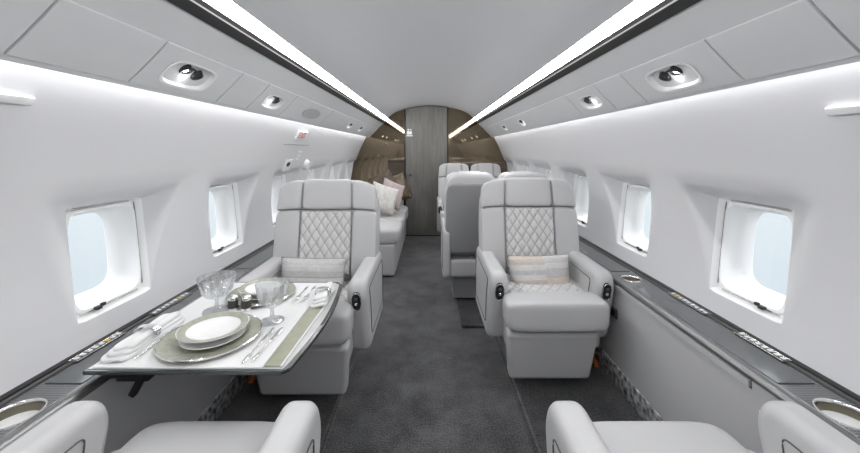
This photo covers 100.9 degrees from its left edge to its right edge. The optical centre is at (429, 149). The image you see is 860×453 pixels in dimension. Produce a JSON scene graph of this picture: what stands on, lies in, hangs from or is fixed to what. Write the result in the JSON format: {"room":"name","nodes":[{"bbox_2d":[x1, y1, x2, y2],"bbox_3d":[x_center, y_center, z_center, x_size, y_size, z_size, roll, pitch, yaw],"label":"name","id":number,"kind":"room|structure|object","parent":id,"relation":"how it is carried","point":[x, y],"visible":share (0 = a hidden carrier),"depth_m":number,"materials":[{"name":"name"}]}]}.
{"room":"aircraft cabin","nodes":[
{"label":"aircraft cabin","id":0,"kind":"room"},
{"bbox_2d":[0,60,365,395],"bbox_3d":[-1.046,0.198,1.954,0.338,1.015,6.609,0,0,0],"label":"wall","id":1,"kind":"structure","parent":0,"point":[82,141],"depth_m":1.18,"materials":[{"name":"white plastic"}]},
{"bbox_2d":[0,92,35,105],"bbox_3d":[-0.968,-0.119,0.790,0.018,0.023,0.150,0,0,0],"label":"grab bar","id":2,"kind":"object","parent":1,"relation":"attached to","point":[4,97],"visible":1,"depth_m":0.83,"materials":[{"name":"white plastic"}]},
{"bbox_2d":[66,197,149,323],"bbox_3d":[-1.257,0.390,1.338,0.166,0.390,0.314,0,0,0],"label":"window","id":3,"kind":"structure","parent":1,"relation":"in","point":[128,275],"depth_m":1.45,"materials":[{"name":"white plastic"}]},
{"bbox_2d":[0,240,273,450],"bbox_3d":[-1.069,0.685,1.930,0.199,0.042,6.560,0,0,0],"label":"ledge","id":4,"kind":"object","parent":1,"relation":"attached to","point":[25,406],"visible":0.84,"depth_m":1.05,"materials":[{"name":"grey"}]},
{"bbox_2d":[0,410,38,428],"bbox_3d":[-1.060,0.701,0.905,0.102,0.001,0.102,0,0,0],"label":"cup holder","id":5,"kind":"object","parent":4,"relation":"on","point":[9,418],"depth_m":0.93,"materials":[{"name":"white plastic"}]},
{"bbox_2d":[83,282,342,397],"bbox_3d":[-0.686,0.693,1.356,0.612,0.126,0.688,0,0,0],"label":"dining table","id":6,"kind":"object","parent":4,"relation":"attached to","point":[139,376],"visible":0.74,"depth_m":1.05,"materials":[{"name":"grey"}]},
{"bbox_2d":[92,283,323,367],"bbox_3d":[-0.730,0.628,1.349,0.491,0.003,0.651,0,0,0],"label":"tablecloth","id":7,"kind":"object","parent":6,"relation":"on","point":[286,313],"visible":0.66,"depth_m":1.27,"materials":[{"name":"white fabric"}]},
{"bbox_2d":[100,311,184,363],"bbox_3d":[-0.936,0.610,1.175,0.082,0.042,0.270,0,0,1],"label":"napkin","id":8,"kind":"object","parent":7,"relation":"on","point":[135,343],"visible":0.98,"depth_m":1.12,"materials":[{"name":"white fabric"}]},
{"bbox_2d":[133,324,160,337],"bbox_3d":[-0.936,0.604,1.175,0.076,0.045,0.024,0,0,1],"label":"napkin ring","id":9,"kind":"object","parent":8,"relation":"attached to","point":[157,328],"visible":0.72,"depth_m":1.17,"materials":[{"name":"silver metal"}]},
{"bbox_2d":[132,327,176,360],"bbox_3d":[-0.884,0.623,1.150,0.020,0.008,0.190,0,0,0],"label":"fork","id":10,"kind":"object","parent":7,"relation":"on","point":[152,345],"visible":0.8,"depth_m":1.10,"materials":[{"name":"silver metal"}]},
{"bbox_2d":[154,313,262,362],"bbox_3d":[-0.722,0.618,1.175,0.304,0.019,0.304,0,0,0],"label":"charger plate","id":11,"kind":"object","parent":7,"relation":"on","point":[167,349],"visible":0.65,"depth_m":1.11,"materials":[{"name":"green ceramic"}]},
{"bbox_2d":[178,326,245,349],"bbox_3d":[-0.718,0.615,1.179,0.192,0.016,0.192,0,0,0],"label":"dinner plate","id":12,"kind":"object","parent":11,"relation":"on","point":[190,346],"visible":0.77,"depth_m":1.13,"materials":[{"name":"white ceramic"}]},
{"bbox_2d":[175,311,248,342],"bbox_3d":[-0.722,0.602,1.187,0.210,0.033,0.210,0,0,0],"label":"soup bowl","id":13,"kind":"object","parent":12,"relation":"on","point":[212,327],"visible":1,"depth_m":1.21,"materials":[{"name":"white ceramic"}]},
{"bbox_2d":[196,273,235,307],"bbox_3d":[-0.832,0.559,1.385,0.136,0.135,0.136,0,0,0],"label":"wine glass","id":14,"kind":"object","parent":7,"relation":"on","point":[235,273],"visible":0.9,"depth_m":1.37,"materials":[{"name":"clear glass"}]},
{"bbox_2d":[227,294,238,310],"bbox_3d":[-0.768,0.597,1.385,0.040,0.061,0.040,0,0,0],"label":"shaker","id":15,"kind":"object","parent":7,"relation":"on","point":[233,302],"visible":0.91,"depth_m":1.37,"materials":[{"name":"silver metal"}]},
{"bbox_2d":[241,294,251,312],"bbox_3d":[-0.716,0.597,1.385,0.040,0.061,0.040,0,0,0],"label":"shaker","id":16,"kind":"object","parent":7,"relation":"on","point":[246,300],"visible":0.98,"depth_m":1.37,"materials":[{"name":"silver metal"}]},
{"bbox_2d":[241,327,274,364],"bbox_3d":[-0.547,0.623,1.141,0.017,0.008,0.212,0,0,0],"label":"knife","id":17,"kind":"object","parent":7,"relation":"on","point":[271,330],"visible":1,"depth_m":1.14,"materials":[{"name":"silver metal"}]},
{"bbox_2d":[225,281,295,306],"bbox_3d":[-0.722,0.618,1.525,0.273,0.019,0.273,0,0,0],"label":"charger plate","id":18,"kind":"object","parent":7,"relation":"on","point":[291,287],"visible":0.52,"depth_m":1.49,"materials":[{"name":"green ceramic"}]},
{"bbox_2d":[241,287,284,299],"bbox_3d":[-0.718,0.615,1.529,0.173,0.016,0.173,0,0,0],"label":"dinner plate","id":19,"kind":"object","parent":18,"relation":"on","point":[281,290],"visible":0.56,"depth_m":1.50,"materials":[{"name":"white ceramic"}]},
{"bbox_2d":[238,278,286,295],"bbox_3d":[-0.722,0.602,1.537,0.189,0.033,0.189,0,0,0],"label":"soup bowl","id":20,"kind":"object","parent":19,"relation":"on","point":[265,286],"visible":0.96,"depth_m":1.56,"materials":[{"name":"white ceramic"}]},
{"bbox_2d":[251,327,282,362],"bbox_3d":[-0.521,0.623,1.146,0.017,0.008,0.202,0,0,2],"label":"knife","id":21,"kind":"object","parent":7,"relation":"on","point":[279,330],"visible":1,"depth_m":1.15,"materials":[{"name":"silver metal"}]},
{"bbox_2d":[255,280,288,317],"bbox_3d":[-0.578,0.556,1.300,0.116,0.142,0.116,0,0,0],"label":"wine glass","id":22,"kind":"object","parent":7,"relation":"on","point":[287,280],"visible":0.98,"depth_m":1.30,"materials":[{"name":"clear glass"}]},
{"bbox_2d":[293,286,307,301],"bbox_3d":[-0.558,0.623,1.535,0.020,0.008,0.170,0,0,0],"label":"fork","id":23,"kind":"object","parent":7,"relation":"on","point":[305,288],"visible":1,"depth_m":1.51,"materials":[{"name":"silver metal"}]},
{"bbox_2d":[300,286,315,301],"bbox_3d":[-0.524,0.623,1.535,0.020,0.008,0.170,0,0,0],"label":"fork","id":24,"kind":"object","parent":7,"relation":"on","point":[314,287],"visible":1,"depth_m":1.51,"materials":[{"name":"silver metal"}]},
{"bbox_2d":[265,306,324,366],"bbox_3d":[-0.450,0.628,1.245,0.060,0.004,0.430,0,0,0],"label":"table runner","id":25,"kind":"object","parent":6,"relation":"on","point":[293,339],"visible":0.82,"depth_m":1.18,"materials":[{"name":"green fabric"}]},
{"bbox_2d":[310,282,334,307],"bbox_3d":[-0.452,0.610,1.500,0.068,0.042,0.191,0,0,-3],"label":"napkin","id":26,"kind":"object","parent":6,"relation":"on","point":[321,298],"visible":0.91,"depth_m":1.44,"materials":[{"name":"white fabric"}]},
{"bbox_2d":[315,286,330,296],"bbox_3d":[-0.452,0.604,1.500,0.063,0.045,0.024,0,0,-3],"label":"napkin ring","id":27,"kind":"object","parent":26,"relation":"attached to","point":[322,287],"visible":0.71,"depth_m":1.50,"materials":[{"name":"silver metal"}]},
{"bbox_2d":[80,375,234,452],"bbox_3d":[-1.000,0.915,1.935,0.030,0.450,6.570,0,0,0],"label":"panel","id":28,"kind":"object","parent":1,"relation":"attached to","point":[163,398],"depth_m":1.27,"materials":[{"name":"grey plastic"}]},
{"bbox_2d":[196,375,251,420],"bbox_3d":[-0.995,1.195,1.935,0.032,0.116,6.570,0,0,0],"label":"baseboard","id":29,"kind":"structure","parent":28,"relation":"attached to","point":[224,398],"depth_m":1.69,"materials":[{"name":"grey fabric"}]},
{"bbox_2d":[0,0,382,136],"bbox_3d":[-0.788,-0.288,1.935,0.213,0.200,6.570,0,0,0],"label":"soffit","id":30,"kind":"structure","parent":1,"relation":"attached to","point":[162,19],"depth_m":1.16,"materials":[{"name":"white plastic"}]},
{"bbox_2d":[0,0,54,53],"bbox_3d":[-0.823,-0.260,-0.310,0.124,0.126,2.074,0,0,0],"label":"bin","id":31,"kind":"object","parent":30,"relation":"attached to","point":[16,16],"visible":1,"depth_m":0.70,"materials":[{"name":"white plastic"}]},
{"bbox_2d":[4,0,166,81],"bbox_3d":[-0.823,-0.260,0.880,0.124,0.126,0.294,0,0,0],"label":"panel","id":32,"kind":"object","parent":30,"relation":"attached to","point":[69,34],"visible":1,"depth_m":0.84,"materials":[{"name":"white plastic"}]},
{"bbox_2d":[128,41,242,100],"bbox_3d":[-0.823,-0.260,1.240,0.124,0.126,0.414,0,0,0],"label":"panel","id":33,"kind":"object","parent":30,"relation":"attached to","point":[222,77],"visible":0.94,"depth_m":1.18,"materials":[{"name":"white plastic"}]},
{"bbox_2d":[216,72,269,107],"bbox_3d":[-0.823,-0.260,1.570,0.124,0.126,0.234,0,0,0],"label":"bin","id":34,"kind":"object","parent":30,"relation":"attached to","point":[246,88],"visible":0.93,"depth_m":1.55,"materials":[{"name":"white plastic"}]},
{"bbox_2d":[246,84,297,115],"bbox_3d":[-0.823,-0.260,1.870,0.124,0.126,0.354,0,0,0],"label":"panel","id":35,"kind":"object","parent":30,"relation":"attached to","point":[286,97],"visible":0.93,"depth_m":1.85,"materials":[{"name":"white plastic"}]},
{"bbox_2d":[278,95,332,124],"bbox_3d":[-0.823,-0.260,2.425,0.124,0.126,0.744,0,0,0],"label":"bin","id":36,"kind":"object","parent":30,"relation":"attached to","point":[303,109],"visible":0.95,"depth_m":2.33,"materials":[{"name":"white plastic"}]},
{"bbox_2d":[319,110,350,129],"bbox_3d":[-0.823,-0.260,3.125,0.124,0.126,0.644,0,0,0],"label":"bin","id":37,"kind":"object","parent":30,"relation":"attached to","point":[337,120],"visible":0.94,"depth_m":3.07,"materials":[{"name":"white plastic"}]},
{"bbox_2d":[340,117,358,131],"bbox_3d":[-0.823,-0.260,3.650,0.124,0.126,0.394,0,0,0],"label":"panel","id":38,"kind":"object","parent":30,"relation":"attached to","point":[353,122],"visible":0.97,"depth_m":3.65,"materials":[{"name":"white plastic"}]},
{"bbox_2d":[350,121,369,133],"bbox_3d":[-0.823,-0.260,4.175,0.124,0.126,0.644,0,0,0],"label":"panel","id":39,"kind":"object","parent":30,"relation":"attached to","point":[362,126],"visible":0.94,"depth_m":4.13,"materials":[{"name":"white plastic"}]},
{"bbox_2d":[361,125,377,135],"bbox_3d":[-0.823,-0.260,4.855,0.124,0.126,0.704,0,0,0],"label":"bin","id":40,"kind":"object","parent":30,"relation":"attached to","point":[370,130],"visible":0.91,"depth_m":4.81,"materials":[{"name":"white plastic"}]},
{"bbox_2d":[209,181,242,256],"bbox_3d":[-1.257,0.390,2.078,0.166,0.390,0.314,0,0,0],"label":"window","id":41,"kind":"structure","parent":1,"relation":"in","point":[229,235],"depth_m":2.19,"materials":[{"name":"white plastic"}]},
{"bbox_2d":[271,174,285,226],"bbox_3d":[-1.257,0.390,2.818,0.166,0.390,0.314,0,0,0],"label":"window","id":42,"kind":"structure","parent":1,"relation":"in","point":[279,180],"depth_m":2.93,"materials":[{"name":"white plastic"}]},
{"bbox_2d":[282,160,292,170],"bbox_3d":[-1.077,0.116,2.680,0.038,0.085,0.130,0,0,0],"label":"handle","id":43,"kind":"object","parent":1,"relation":"attached to","point":[287,164],"visible":1,"depth_m":2.67,"materials":[{"name":"white plastic"}]},
{"bbox_2d":[294,130,308,139],"bbox_3d":[-0.973,-0.109,2.690,0.041,0.070,0.200,0,0,0],"label":"exit sign","id":44,"kind":"object","parent":1,"relation":"attached to","point":[301,135],"visible":1,"depth_m":2.67,"materials":[{"name":"white plastic"}]},
{"bbox_2d":[302,160,309,169],"bbox_3d":[-1.073,0.126,3.080,0.054,0.086,0.090,0,0,0],"label":"lamp","id":45,"kind":"object","parent":1,"relation":"attached to","point":[306,164],"visible":1,"depth_m":3.05,"materials":[{"name":"white plastic"}]},
{"bbox_2d":[307,169,314,179],"bbox_3d":[-1.257,0.390,3.558,0.166,0.390,0.314,0,0,0],"label":"window","id":46,"kind":"structure","parent":1,"relation":"in","point":[311,175],"depth_m":3.69,"materials":[{"name":"white"}]},
{"bbox_2d":[329,166,334,178],"bbox_3d":[-1.257,0.390,4.298,0.166,0.390,0.314,0,0,0],"label":"window","id":47,"kind":"structure","parent":1,"relation":"in","point":[331,176],"depth_m":4.45,"materials":[{"name":"white"}]},
{"bbox_2d":[344,165,348,179],"bbox_3d":[-1.257,0.390,5.038,0.166,0.390,0.314,0,0,0],"label":"window","id":48,"kind":"structure","parent":1,"relation":"in","point":[346,169],"depth_m":5.19,"materials":[{"name":"white"}]},
{"bbox_2d":[323,236,534,452],"bbox_3d":[0.000,1.270,1.935,2.300,0.040,6.570,0,0,0],"label":"floor","id":49,"kind":"structure","parent":0,"point":[425,382],"depth_m":1.90,"materials":[{"name":"carpet"}]},
{"bbox_2d":[217,277,383,452],"bbox_3d":[-0.708,1.238,1.045,0.535,0.024,4.790,0,0,0],"label":"carpet strip","id":50,"kind":"object","parent":49,"relation":"on","point":[249,404],"visible":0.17,"depth_m":1.70,"materials":[{"name":"grey carpet"}]},
{"bbox_2d":[0,401,320,452],"bbox_3d":[-0.605,0.742,0.571,0.663,0.952,0.934,0,0,0],"label":"seat","id":51,"kind":"object","parent":50,"relation":"on","point":[79,426],"visible":1,"depth_m":0.88,"materials":[{"name":"grey leather"}]},
{"bbox_2d":[248,375,256,383],"bbox_3d":[-0.954,1.220,1.931,0.024,0.032,0.123,0,0,-8],"label":"tab","id":52,"kind":"object","parent":50,"relation":"on","point":[253,377],"visible":0.45,"depth_m":1.89,"materials":[{"name":"orange"}]},
{"bbox_2d":[239,179,382,394],"bbox_3d":[-0.630,0.699,1.964,0.663,1.038,0.770,0,0,0],"label":"seat","id":53,"kind":"object","parent":50,"relation":"on","point":[316,218],"visible":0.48,"depth_m":2.11,"materials":[{"name":"grey leather"}]},
{"bbox_2d":[280,257,345,286],"bbox_3d":[-0.665,0.703,2.010,0.376,0.188,0.135,0,0,0],"label":"throw cushion","id":54,"kind":"object","parent":53,"relation":"on","point":[293,269],"visible":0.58,"depth_m":1.97,"materials":[{"name":"fabric"}]},
{"bbox_2d":[379,200,407,275],"bbox_3d":[-0.635,0.838,4.296,0.670,0.795,1.678,0,0,0],"label":"sofa","id":55,"kind":"object","parent":49,"relation":"on","point":[392,228],"visible":0.26,"depth_m":3.54,"materials":[{"name":"grey leather"}]},
{"bbox_2d":[373,181,398,215],"bbox_3d":[-0.545,0.565,4.150,0.429,0.411,0.176,0,0,-25],"label":"throw cushion","id":56,"kind":"object","parent":55,"relation":"on","point":[387,196],"visible":0.63,"depth_m":4.11,"materials":[{"name":"beige fabric"}]},
{"bbox_2d":[368,169,403,193],"bbox_3d":[-0.600,0.505,4.620,0.514,0.509,0.171,0,0,-9],"label":"throw cushion","id":57,"kind":"object","parent":55,"relation":"on","point":[380,179],"visible":0.24,"depth_m":4.60,"materials":[{"name":"beige fabric"}]},
{"bbox_2d":[379,220,401,244],"bbox_3d":[-0.630,0.855,3.720,0.660,0.170,0.525,0,0,0],"label":"seat cushion","id":58,"kind":"object","parent":55,"relation":"on","point":[390,230],"depth_m":3.49,"materials":[{"name":"grey leather"}]},
{"bbox_2d":[379,212,405,229],"bbox_3d":[-0.630,0.855,4.250,0.660,0.170,0.525,0,0,0],"label":"seat cushion","id":59,"kind":"object","parent":55,"relation":"on","point":[399,216],"depth_m":4.12,"materials":[{"name":"grey leather"}]},
{"bbox_2d":[383,178,404,210],"bbox_3d":[-0.465,0.540,4.320,0.407,0.417,0.169,0,0,-31],"label":"throw cushion","id":60,"kind":"object","parent":55,"relation":"on","point":[387,182],"visible":0.47,"depth_m":4.30,"materials":[{"name":"fabric"}]},
{"bbox_2d":[380,205,407,219],"bbox_3d":[-0.630,0.855,4.780,0.660,0.170,0.525,0,0,0],"label":"seat cushion","id":61,"kind":"object","parent":55,"relation":"on","point":[404,209],"depth_m":4.63,"materials":[{"name":"grey leather"}]},
{"bbox_2d":[393,172,411,199],"bbox_3d":[-0.460,0.525,4.860,0.418,0.440,0.173,0,0,-26],"label":"throw cushion","id":62,"kind":"object","parent":55,"relation":"on","point":[399,178],"visible":0.35,"depth_m":4.85,"materials":[{"name":"brown fabric"}]},
{"bbox_2d":[456,298,642,452],"bbox_3d":[0.598,1.238,1.920,0.755,0.024,6.540,0,0,0],"label":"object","id":63,"kind":"structure","parent":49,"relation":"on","point":[597,394],"depth_m":1.79,"materials":[{"name":"grey carpet"}]},
{"bbox_2d":[437,163,468,231],"bbox_3d":[0.312,0.698,4.575,0.444,1.041,0.752,0,0,0],"label":"seat","id":64,"kind":"object","parent":63,"relation":"on","point":[444,169],"visible":0.12,"depth_m":4.75,"materials":[{"name":"grey leather"}]},
{"bbox_2d":[441,171,494,297],"bbox_3d":[0.320,0.696,3.153,0.444,1.043,0.734,0,0,0],"label":"seat","id":65,"kind":"object","parent":63,"relation":"on","point":[460,221],"visible":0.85,"depth_m":2.82,"materials":[{"name":"grey leather"}]},
{"bbox_2d":[451,253,475,255],"bbox_3d":[0.330,0.843,3.180,0.404,0.130,0.460,0,0,0],"label":"seat cushion","id":66,"kind":"object","parent":65,"relation":"on","point":[452,254],"depth_m":2.95,"materials":[{"name":"grey leather"}]},
{"bbox_2d":[470,163,500,178],"bbox_3d":[0.749,0.698,4.575,0.424,1.041,0.752,0,0,0],"label":"seat","id":67,"kind":"object","parent":63,"relation":"on","point":[494,170],"visible":0.05,"depth_m":4.77,"materials":[{"name":"grey leather"}]},
{"bbox_2d":[497,171,546,178],"bbox_3d":[0.757,0.696,3.153,0.424,1.043,0.734,0,0,0],"label":"seat","id":68,"kind":"object","parent":63,"relation":"on","point":[513,174],"visible":0.02,"depth_m":2.82,"materials":[{"name":"grey leather"}]},
{"bbox_2d":[475,178,613,377],"bbox_3d":[0.635,0.699,2.084,0.663,1.038,0.770,0,0,0],"label":"seat","id":69,"kind":"object","parent":63,"relation":"on","point":[542,331],"visible":0.79,"depth_m":1.90,"materials":[{"name":"grey leather"}]},
{"bbox_2d":[507,253,570,284],"bbox_3d":[0.650,0.733,2.105,0.378,0.226,0.139,0,0,-1],"label":"throw cushion","id":70,"kind":"object","parent":69,"relation":"on","point":[543,269],"visible":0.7,"depth_m":2.06,"materials":[{"name":"fabric"}]},
{"bbox_2d":[503,274,585,318],"bbox_3d":[0.635,0.843,2.040,0.510,0.130,0.460,0,0,0],"label":"seat cushion","id":71,"kind":"object","parent":69,"relation":"on","point":[574,285],"depth_m":2.00,"materials":[{"name":"grey leather"}]},
{"bbox_2d":[593,357,598,366],"bbox_3d":[0.954,1.220,2.071,0.024,0.032,0.123,0,0,8],"label":"tab","id":72,"kind":"object","parent":63,"relation":"on","point":[595,363],"visible":0.48,"depth_m":2.03,"materials":[{"name":"orange"}]},
{"bbox_2d":[546,401,859,452],"bbox_3d":[0.622,0.742,0.571,0.663,0.952,0.934,0,0,0],"label":"seat","id":73,"kind":"object","parent":63,"relation":"on","point":[784,426],"visible":1,"depth_m":0.88,"materials":[{"name":"grey leather"}]},
{"bbox_2d":[351,115,507,177],"bbox_3d":[0.000,0.265,5.251,2.440,1.970,0.038,0,0,0],"label":"wall","id":74,"kind":"structure","parent":0,"point":[396,167],"depth_m":5.23,"materials":[{"name":"brown wood"}]},
{"bbox_2d":[351,109,403,181],"bbox_3d":[-0.772,-0.029,5.226,0.795,1.158,0.012,0,0,0],"label":"mirror panel","id":75,"kind":"object","parent":74,"relation":"attached to","point":[386,143],"visible":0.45,"depth_m":5.22,"materials":[{"name":"brown mirror"}]},
{"bbox_2d":[404,105,447,235],"bbox_3d":[-0.053,0.299,5.189,0.643,1.899,0.071,0,0,0],"label":"door","id":76,"kind":"structure","parent":74,"relation":"in","point":[425,127],"depth_m":5.17,"materials":[{"name":"grey wood"}]},
{"bbox_2d":[450,162,504,166],"bbox_3d":[0.690,0.215,5.190,0.800,0.070,0.060,0,0,0],"label":"ledge","id":77,"kind":"object","parent":74,"relation":"attached to","point":[469,164],"visible":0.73,"depth_m":5.16,"materials":[{"name":"brown wood"}]},
{"bbox_2d":[448,107,507,172],"bbox_3d":[0.719,-0.100,5.226,0.902,1.060,0.012,0,0,0],"label":"mirror panel","id":78,"kind":"object","parent":74,"relation":"attached to","point":[468,141],"visible":0.83,"depth_m":5.22,"materials":[{"name":"brown mirror"}]},
{"bbox_2d":[230,0,635,117],"bbox_3d":[0.010,-0.468,1.945,1.860,0.366,6.590,0,0,0],"label":"ceiling","id":79,"kind":"structure","parent":0,"point":[466,56],"depth_m":1.88,"materials":[{"name":"grey"}]},
{"bbox_2d":[166,0,386,123],"bbox_3d":[-0.662,-0.426,1.935,0.079,0.082,6.569,0,0,0],"label":"ceiling light","id":80,"kind":"object","parent":79,"relation":"attached to","point":[225,16],"visible":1,"depth_m":1.40,"materials":[{"name":"white plastic"}]},
{"bbox_2d":[474,0,700,123],"bbox_3d":[0.682,-0.426,1.935,0.079,0.082,6.569,0,0,0],"label":"ceiling light","id":81,"kind":"object","parent":79,"relation":"attached to","point":[640,16],"visible":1,"depth_m":1.39,"materials":[{"name":"white plastic"}]},
{"bbox_2d":[494,62,859,395],"bbox_3d":[1.046,0.198,1.954,0.338,1.015,6.609,0,0,0],"label":"wall","id":82,"kind":"structure","parent":0,"point":[774,141],"depth_m":1.18,"materials":[{"name":"white plastic"}]},
{"bbox_2d":[545,169,552,178],"bbox_3d":[1.257,0.390,3.558,0.166,0.390,0.314,0,0,0],"label":"window","id":83,"kind":"structure","parent":82,"relation":"in","point":[548,174],"depth_m":3.69,"materials":[{"name":"white"}]},
{"bbox_2d":[573,174,588,226],"bbox_3d":[1.257,0.390,2.818,0.166,0.390,0.314,0,0,0],"label":"window","id":84,"kind":"structure","parent":82,"relation":"in","point":[580,188],"depth_m":2.94,"materials":[{"name":"white plastic"}]},
{"bbox_2d":[617,181,650,256],"bbox_3d":[1.257,0.390,2.078,0.166,0.390,0.314,0,0,0],"label":"window","id":85,"kind":"structure","parent":82,"relation":"in","point":[630,235],"depth_m":2.19,"materials":[{"name":"white plastic"}]},
{"bbox_2d":[478,0,859,136],"bbox_3d":[0.808,-0.288,1.935,0.213,0.200,6.570,0,0,0],"label":"soffit","id":86,"kind":"structure","parent":82,"relation":"attached to","point":[704,19],"depth_m":1.17,"materials":[{"name":"white plastic"}]},
{"bbox_2d":[483,124,503,135],"bbox_3d":[0.843,-0.260,4.755,0.124,0.126,0.904,0,0,0],"label":"bin","id":87,"kind":"object","parent":86,"relation":"attached to","point":[492,130],"visible":0.88,"depth_m":4.67,"materials":[{"name":"white plastic"}]},
{"bbox_2d":[495,121,513,133],"bbox_3d":[0.843,-0.260,4.050,0.124,0.126,0.494,0,0,0],"label":"panel","id":88,"kind":"object","parent":86,"relation":"attached to","point":[501,125],"visible":0.97,"depth_m":4.02,"materials":[{"name":"white plastic"}]},
{"bbox_2d":[503,118,519,130],"bbox_3d":[0.843,-0.260,3.650,0.124,0.126,0.294,0,0,0],"label":"bin","id":89,"kind":"object","parent":86,"relation":"attached to","point":[511,125],"visible":0.89,"depth_m":3.64,"materials":[{"name":"white plastic"}]},
{"bbox_2d":[510,112,536,129],"bbox_3d":[0.843,-0.260,3.225,0.124,0.126,0.544,0,0,0],"label":"panel","id":90,"kind":"object","parent":86,"relation":"attached to","point":[516,119],"visible":0.98,"depth_m":3.18,"materials":[{"name":"white plastic"}]},
{"bbox_2d":[524,95,584,125],"bbox_3d":[0.843,-0.260,2.500,0.124,0.126,0.894,0,0,0],"label":"bin","id":91,"kind":"object","parent":86,"relation":"attached to","point":[562,108],"visible":0.92,"depth_m":2.38,"materials":[{"name":"white plastic"}]},
{"bbox_2d":[566,84,616,115],"bbox_3d":[0.843,-0.260,1.875,0.124,0.126,0.344,0,0,0],"label":"panel","id":92,"kind":"object","parent":86,"relation":"attached to","point":[576,97],"visible":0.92,"depth_m":1.86,"materials":[{"name":"white plastic"}]},
{"bbox_2d":[594,73,647,108],"bbox_3d":[0.843,-0.260,1.580,0.124,0.126,0.234,0,0,0],"label":"bin","id":93,"kind":"object","parent":86,"relation":"attached to","point":[616,88],"visible":0.94,"depth_m":1.56,"materials":[{"name":"white plastic"}]},
{"bbox_2d":[620,39,744,101],"bbox_3d":[0.843,-0.260,1.235,0.124,0.126,0.444,0,0,0],"label":"panel","id":94,"kind":"object","parent":86,"relation":"attached to","point":[712,70],"visible":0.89,"depth_m":1.16,"materials":[{"name":"white plastic"}]},
{"bbox_2d":[706,0,859,79],"bbox_3d":[0.843,-0.260,0.873,0.124,0.126,0.269,0,0,0],"label":"panel","id":95,"kind":"object","parent":86,"relation":"attached to","point":[796,35],"visible":1,"depth_m":0.84,"materials":[{"name":"white plastic"}]},
{"bbox_2d":[812,0,859,48],"bbox_3d":[0.843,-0.260,-0.307,0.124,0.126,2.079,0,0,0],"label":"bin","id":96,"kind":"object","parent":86,"relation":"attached to","point":[844,14],"visible":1,"depth_m":0.71,"materials":[{"name":"white plastic"}]},
{"bbox_2d":[599,288,779,452],"bbox_3d":[1.000,0.915,1.935,0.030,0.450,6.570,0,0,0],"label":"panel","id":97,"kind":"object","parent":82,"relation":"attached to","point":[680,382],"visible":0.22,"depth_m":1.41,"materials":[{"name":"grey"}]},
{"bbox_2d":[610,306,617,318],"bbox_3d":[0.980,0.865,1.900,0.013,0.050,0.075,0,0,0],"label":"power outlet","id":98,"kind":"object","parent":97,"relation":"attached to","point":[614,312],"visible":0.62,"depth_m":1.88,"materials":[{"name":"grey plastic"}]},
{"bbox_2d":[594,346,663,420],"bbox_3d":[0.995,1.195,1.935,0.032,0.116,6.570,0,0,0],"label":"baseboard","id":99,"kind":"structure","parent":97,"relation":"attached to","point":[635,398],"depth_m":1.76,"materials":[{"name":"grey fabric"}]},
{"bbox_2d":[613,281,751,388],"bbox_3d":[0.981,0.717,1.500,0.012,0.030,0.828,0,0,0],"label":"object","id":100,"kind":"object","parent":97,"relation":"attached to","point":[734,372],"visible":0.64,"depth_m":1.32,"materials":[{"name":"grey metal"}]},
{"bbox_2d":[578,235,859,445],"bbox_3d":[1.069,0.685,1.930,0.199,0.042,6.560,0,0,0],"label":"ledge","id":101,"kind":"object","parent":82,"relation":"attached to","point":[780,374],"visible":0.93,"depth_m":1.18,"materials":[{"name":"grey"}]},
{"bbox_2d":[821,410,859,428],"bbox_3d":[1.060,0.701,0.905,0.102,0.001,0.102,0,0,0],"label":"cup holder","id":102,"kind":"object","parent":101,"relation":"on","point":[850,418],"depth_m":0.93,"materials":[{"name":"white plastic"}]},
{"bbox_2d":[710,197,793,323],"bbox_3d":[1.257,0.390,1.338,0.166,0.390,0.314,0,0,0],"label":"window","id":103,"kind":"structure","parent":82,"relation":"in","point":[731,275],"depth_m":1.45,"materials":[{"name":"white plastic"}]},
{"bbox_2d":[825,103,859,115],"bbox_3d":[0.980,-0.095,0.800,0.018,0.023,0.150,0,0,0],"label":"grab bar","id":104,"kind":"object","parent":82,"relation":"attached to","point":[849,108],"visible":1,"depth_m":0.84,"materials":[{"name":"white plastic"}]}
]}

